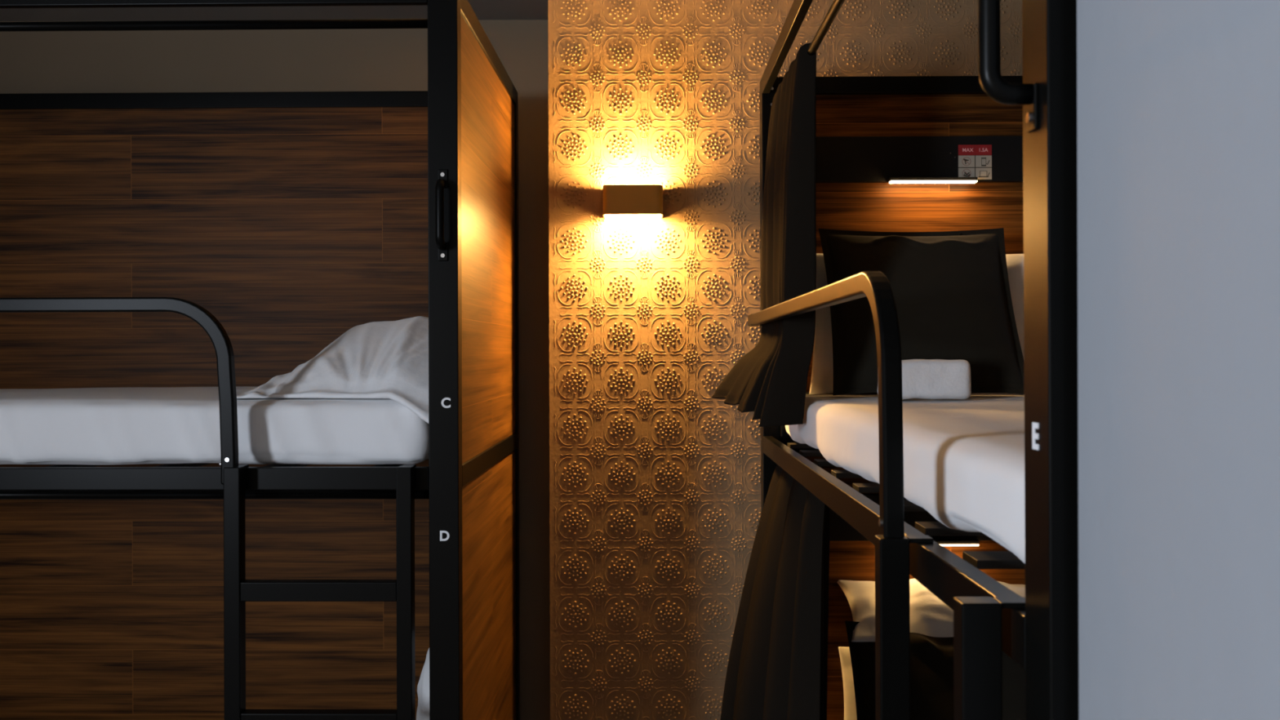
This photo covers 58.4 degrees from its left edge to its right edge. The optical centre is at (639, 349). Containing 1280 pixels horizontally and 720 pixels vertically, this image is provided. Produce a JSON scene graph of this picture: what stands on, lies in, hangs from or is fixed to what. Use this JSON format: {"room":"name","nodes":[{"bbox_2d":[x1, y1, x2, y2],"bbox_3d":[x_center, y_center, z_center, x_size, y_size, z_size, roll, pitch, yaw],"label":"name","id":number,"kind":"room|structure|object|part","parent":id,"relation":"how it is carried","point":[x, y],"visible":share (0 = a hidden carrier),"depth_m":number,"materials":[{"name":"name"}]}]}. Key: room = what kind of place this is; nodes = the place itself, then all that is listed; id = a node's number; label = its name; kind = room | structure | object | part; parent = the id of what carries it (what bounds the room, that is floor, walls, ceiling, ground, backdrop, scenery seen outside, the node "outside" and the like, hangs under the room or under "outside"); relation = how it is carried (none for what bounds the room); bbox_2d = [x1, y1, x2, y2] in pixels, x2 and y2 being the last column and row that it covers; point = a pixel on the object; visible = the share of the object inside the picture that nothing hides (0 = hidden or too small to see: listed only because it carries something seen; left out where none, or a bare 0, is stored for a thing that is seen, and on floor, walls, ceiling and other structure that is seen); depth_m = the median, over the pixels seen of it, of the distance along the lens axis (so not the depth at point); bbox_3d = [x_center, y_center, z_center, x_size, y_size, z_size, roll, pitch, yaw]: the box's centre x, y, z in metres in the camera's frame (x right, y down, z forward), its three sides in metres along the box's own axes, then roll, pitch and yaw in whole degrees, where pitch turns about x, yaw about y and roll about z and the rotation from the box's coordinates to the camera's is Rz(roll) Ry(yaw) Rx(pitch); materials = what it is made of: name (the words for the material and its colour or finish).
{"room":"dormitory","nodes":[
{"label":"dormitory","id":0,"kind":"room"},
{"bbox_2d":[0,0,548,21],"bbox_3d":[-0.693,-1.048,0.035,4.520,0.100,7.070,0,0,0],"label":"ceiling","id":1,"kind":"structure","parent":0,"point":[482,9],"depth_m":3.39,"materials":[{"name":"paint"}]},
{"bbox_2d":[0,19,550,719],"bbox_3d":[-1.549,0.305,3.520,2.600,2.600,0.100,0,0,0],"label":"wall","id":2,"kind":"structure","parent":0,"point":[353,60],"depth_m":3.47,"materials":[{"name":"beige paint"}]},
{"bbox_2d":[547,0,1022,719],"bbox_3d":[0.611,0.298,3.358,1.720,2.600,0.424,0,0,0],"label":"wall","id":3,"kind":"structure","parent":0,"point":[655,479],"depth_m":3.15,"materials":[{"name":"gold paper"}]},
{"bbox_2d":[603,184,662,219],"bbox_3d":[-0.019,-0.398,3.100,0.160,0.082,0.100,0,0,0],"label":"wall sconce","id":4,"kind":"object","parent":3,"relation":"attached to","point":[620,202],"visible":1,"depth_m":3.05,"materials":[{"name":"brown metal"}]},
{"bbox_2d":[604,214,660,219],"bbox_3d":[-0.019,-0.359,3.095,0.148,0.004,0.081,0,0,0],"label":"diffuser","id":5,"kind":"object","parent":4,"relation":"attached to","point":[607,216],"depth_m":3.08,"materials":[{"name":"white"}]},
{"bbox_2d":[827,0,829,76],"bbox_3d":[0.522,0.298,3.150,0.002,2.600,0.002,0,0,0],"label":"trim","id":6,"kind":"structure","parent":3,"relation":"attached to","point":[828,0],"depth_m":3.15,"materials":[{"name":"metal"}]},
{"bbox_2d":[1076,0,1279,719],"bbox_3d":[0.902,0.297,-1.216,1.138,2.600,4.168,0,0,0],"label":"wall","id":7,"kind":"structure","parent":0,"point":[1178,101],"depth_m":0.70,"materials":[{"name":"grey paint"}]},
{"bbox_3d":[-0.685,1.652,0.035,4.520,0.100,7.070,0,0,0],"label":"floor","id":8,"kind":"structure","parent":0,"visible":0},
{"bbox_2d":[0,0,519,719],"bbox_3d":[-1.468,0.433,2.792,2.225,2.342,1.051,0,0,1],"label":"bunk bed","id":9,"kind":"object","parent":8,"relation":"on","point":[224,241],"visible":0.88,"depth_m":3.29,"materials":[{"name":"black metal"}]},
{"bbox_3d":[-1.633,0.085,2.290,1.662,0.372,0.024,0,0,1],"label":"guard rail","id":10,"kind":"part","parent":9,"relation":"part of","materials":[{"name":"black metal"}]},
{"bbox_3d":[-1.478,-0.667,2.370,2.115,0.019,0.019,0,0,1],"label":"curtain rod","id":11,"kind":"part","parent":9,"relation":"part of","materials":[{"name":"black metal"}]},
{"bbox_2d":[0,386,428,465],"bbox_3d":[-1.466,0.174,2.812,2.094,0.141,0.943,0,0,1],"label":"mattress","id":12,"kind":"object","parent":9,"relation":"on","point":[123,425],"visible":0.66,"depth_m":2.35,"materials":[{"name":"white fabric"}]},
{"bbox_2d":[235,315,428,423],"bbox_3d":[-0.628,0.050,2.667,0.482,0.252,0.727,0,0,1],"label":"pillow","id":13,"kind":"object","parent":12,"relation":"on","point":[386,359],"visible":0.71,"depth_m":2.43,"materials":[{"name":"white fabric"}]},
{"bbox_3d":[-1.476,0.263,2.325,2.105,0.045,0.024,0,0,1],"label":"rail","id":14,"kind":"part","parent":9,"relation":"part of","materials":[{"name":"black metal"}]},
{"bbox_3d":[-1.463,-0.226,3.301,2.105,0.933,0.016,0,0,1],"label":"panel","id":15,"kind":"part","parent":9,"relation":"part of","materials":[{"name":"brown wood"}]},
{"bbox_3d":[-1.475,0.301,2.370,2.115,0.019,0.019,0,0,1],"label":"curtain rod","id":16,"kind":"part","parent":9,"relation":"part of","materials":[{"name":"black metal"}]},
{"bbox_3d":[-1.460,0.870,3.301,2.105,1.169,0.016,0,0,1],"label":"panel","id":17,"kind":"part","parent":9,"relation":"part of","materials":[{"name":"brown wood"}]},
{"bbox_3d":[-0.806,0.236,2.306,0.026,0.005,0.028,0,0,1],"label":"hook plate","id":18,"kind":"part","parent":9,"relation":"part of","materials":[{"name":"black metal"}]},
{"bbox_3d":[-0.465,0.235,2.301,0.024,0.005,0.028,0,0,1],"label":"hook plate","id":19,"kind":"part","parent":9,"relation":"part of","materials":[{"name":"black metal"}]},
{"bbox_3d":[-0.395,-0.342,2.295,0.020,0.037,0.004,0,0,1],"label":"mounting plate","id":20,"kind":"part","parent":9,"relation":"part of","materials":[{"name":"black metal"}]},
{"bbox_3d":[-0.395,-0.195,2.295,0.020,0.037,0.004,0,0,1],"label":"mounting plate","id":21,"kind":"part","parent":9,"relation":"part of","materials":[{"name":"black metal"}]},
{"bbox_3d":[-0.393,0.430,2.319,0.060,2.342,0.045,0,0,1],"label":"post","id":22,"kind":"part","parent":9,"relation":"part of","materials":[{"name":"black metal"}]},
{"bbox_3d":[-0.372,-0.229,2.798,0.018,0.933,0.915,0,0,1],"label":"panel","id":23,"kind":"part","parent":9,"relation":"part of","materials":[{"name":"brown wood"}]},
{"bbox_3d":[-0.368,0.867,2.798,0.018,1.169,0.915,0,0,1],"label":"panel","id":24,"kind":"part","parent":9,"relation":"part of","materials":[{"name":"brown wood"}]},
{"bbox_3d":[-0.371,0.260,2.798,0.030,0.045,0.915,0,0,1],"label":"rail","id":25,"kind":"part","parent":9,"relation":"part of","materials":[{"name":"black metal"}]},
{"bbox_3d":[-0.379,0.430,3.279,0.060,2.342,0.045,0,0,1],"label":"post","id":26,"kind":"part","parent":9,"relation":"part of","materials":[{"name":"black metal"}]},
{"bbox_3d":[-1.466,1.116,2.812,2.086,0.123,0.923,0,0,1],"label":"mattress","id":27,"kind":"object","parent":9,"relation":"on","visible":0},
{"bbox_2d":[416,648,429,719],"bbox_3d":[-0.436,0.826,2.707,0.166,0.458,0.601,0,0,7],"label":"pillow","id":28,"kind":"object","parent":27,"relation":"on","point":[423,687],"visible":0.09,"depth_m":2.46,"materials":[{"name":"white fabric"}]},
{"bbox_2d":[747,0,1079,719],"bbox_3d":[0.802,0.437,1.991,1.051,2.365,2.249,0,0,0],"label":"bunk bed","id":29,"kind":"object","parent":8,"relation":"on","point":[989,149],"visible":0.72,"depth_m":1.32,"materials":[{"name":"black metal"}]},
{"bbox_2d":[711,43,816,426],"bbox_3d":[0.285,-0.252,2.776,0.215,0.851,0.512,0,0,-1],"label":"curtain","id":30,"kind":"object","parent":29,"relation":"hanging from","point":[770,381],"visible":0.94,"depth_m":2.55,"materials":[{"name":"black fabric"}]},
{"bbox_3d":[0.351,0.444,3.076,0.045,2.342,0.060,0,0,0],"label":"post","id":31,"kind":"part","parent":29,"relation":"part of","materials":[{"name":"black metal"}]},
{"bbox_2d":[720,464,830,719],"bbox_3d":[0.286,0.900,2.485,0.234,1.243,1.051,0,0,0],"label":"curtain","id":32,"kind":"object","parent":29,"relation":"hanging from","point":[777,667],"visible":0.91,"depth_m":2.54,"materials":[{"name":"black fabric"}]},
{"bbox_3d":[0.830,0.252,3.064,0.915,0.045,0.040,0,0,0],"label":"rail","id":33,"kind":"part","parent":29,"relation":"part of","materials":[{"name":"black metal"}]},
{"bbox_3d":[0.376,-0.662,1.999,0.019,0.019,2.115,0,0,0],"label":"curtain rod","id":34,"kind":"part","parent":29,"relation":"part of","materials":[{"name":"black metal"}]},
{"bbox_3d":[0.297,0.080,2.152,0.024,0.352,1.662,0,0,0],"label":"guard rail","id":35,"kind":"part","parent":29,"relation":"part of","materials":[{"name":"black metal"}]},
{"bbox_3d":[0.334,0.248,1.994,0.024,0.045,2.105,0,0,0],"label":"rail","id":36,"kind":"part","parent":29,"relation":"part of","materials":[{"name":"black metal"}]},
{"bbox_2d":[785,392,1025,564],"bbox_3d":[0.825,0.172,1.980,0.919,0.150,2.060,0,0,0],"label":"mattress","id":37,"kind":"object","parent":29,"relation":"on","point":[964,459],"visible":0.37,"depth_m":1.54,"materials":[{"name":"white fabric"}]},
{"bbox_2d":[808,253,1024,394],"bbox_3d":[0.775,-0.069,2.990,0.670,0.370,0.144,0,0,0],"label":"pillow","id":38,"kind":"object","parent":37,"relation":"on","point":[822,372],"visible":0.08,"depth_m":2.97,"materials":[{"name":"white fabric"}]},
{"bbox_2d":[818,227,1024,395],"bbox_3d":[0.695,-0.101,2.826,0.475,0.422,0.227,0,0,0],"label":"cushion","id":39,"kind":"object","parent":37,"relation":"on","point":[951,291],"visible":0.79,"depth_m":2.78,"materials":[{"name":"black fabric"}]},
{"bbox_2d":[877,359,971,399],"bbox_3d":[0.647,0.069,2.612,0.203,0.093,0.085,0,0,0],"label":"towel","id":40,"kind":"object","parent":37,"relation":"on","point":[923,379],"visible":0.73,"depth_m":2.57,"materials":[{"name":"white fabric"}]},
{"bbox_3d":[0.832,0.869,3.068,0.915,1.189,0.018,0,0,0],"label":"headboard panel","id":41,"kind":"part","parent":29,"relation":"part of","materials":[{"name":"brown wood"}]},
{"bbox_3d":[0.829,-0.227,3.074,0.915,0.913,0.018,0,0,0],"label":"headboard panel","id":42,"kind":"part","parent":29,"relation":"part of","materials":[{"name":"brown wood"}]},
{"bbox_3d":[0.323,0.219,1.324,0.028,0.005,0.026,0,0,0],"label":"hook plate","id":43,"kind":"part","parent":29,"relation":"part of","materials":[{"name":"black metal"}]},
{"bbox_2d":[887,177,977,183],"bbox_3d":[0.772,-0.446,3.025,0.230,0.014,0.039,0,0,0],"label":"light","id":44,"kind":"object","parent":29,"relation":"attached to","point":[890,180],"depth_m":3.01,"materials":[{"name":"white plastic"}]},
{"bbox_2d":[933,538,979,546],"bbox_3d":[0.775,0.509,3.020,0.230,0.014,0.039,0,0,0],"label":"light","id":45,"kind":"object","parent":29,"relation":"attached to","point":[944,542],"depth_m":3.00,"materials":[{"name":"white plastic"}]},
{"bbox_3d":[0.321,0.218,0.983,0.028,0.005,0.024,0,0,0],"label":"hook plate","id":46,"kind":"part","parent":29,"relation":"part of","materials":[{"name":"black metal"}]},
{"bbox_3d":[0.313,-0.193,0.914,0.004,0.037,0.020,0,0,0],"label":"mounting plate","id":47,"kind":"part","parent":29,"relation":"part of","materials":[{"name":"black metal"}]},
{"bbox_3d":[0.340,0.433,0.911,0.045,2.342,0.060,0,0,0],"label":"post","id":48,"kind":"part","parent":29,"relation":"part of","materials":[{"name":"black metal"}]},
{"bbox_3d":[0.832,1.122,1.974,0.909,0.126,2.054,0,0,0],"label":"mattress","id":49,"kind":"object","parent":29,"relation":"on","visible":0},
{"bbox_2d":[838,646,857,719],"bbox_3d":[0.838,0.920,2.979,0.640,0.289,0.131,0,0,0],"label":"pillow","id":50,"kind":"object","parent":49,"relation":"on","point":[850,707],"visible":0.08,"depth_m":2.97,"materials":[{"name":"white fabric"}]},
{"bbox_2d":[837,578,1025,641],"bbox_3d":[0.862,0.686,2.942,0.683,0.167,0.252,0,0,0],"label":"pillow","id":51,"kind":"object","parent":50,"relation":"on","point":[929,615],"visible":0.23,"depth_m":2.88,"materials":[{"name":"white fabric"}]},
{"bbox_2d":[844,620,1026,719],"bbox_3d":[0.752,0.875,2.780,0.475,0.390,0.207,0,0,0],"label":"cushion","id":52,"kind":"object","parent":49,"relation":"on","point":[931,658],"visible":0.37,"depth_m":2.76,"materials":[{"name":"black fabric"}]}
]}

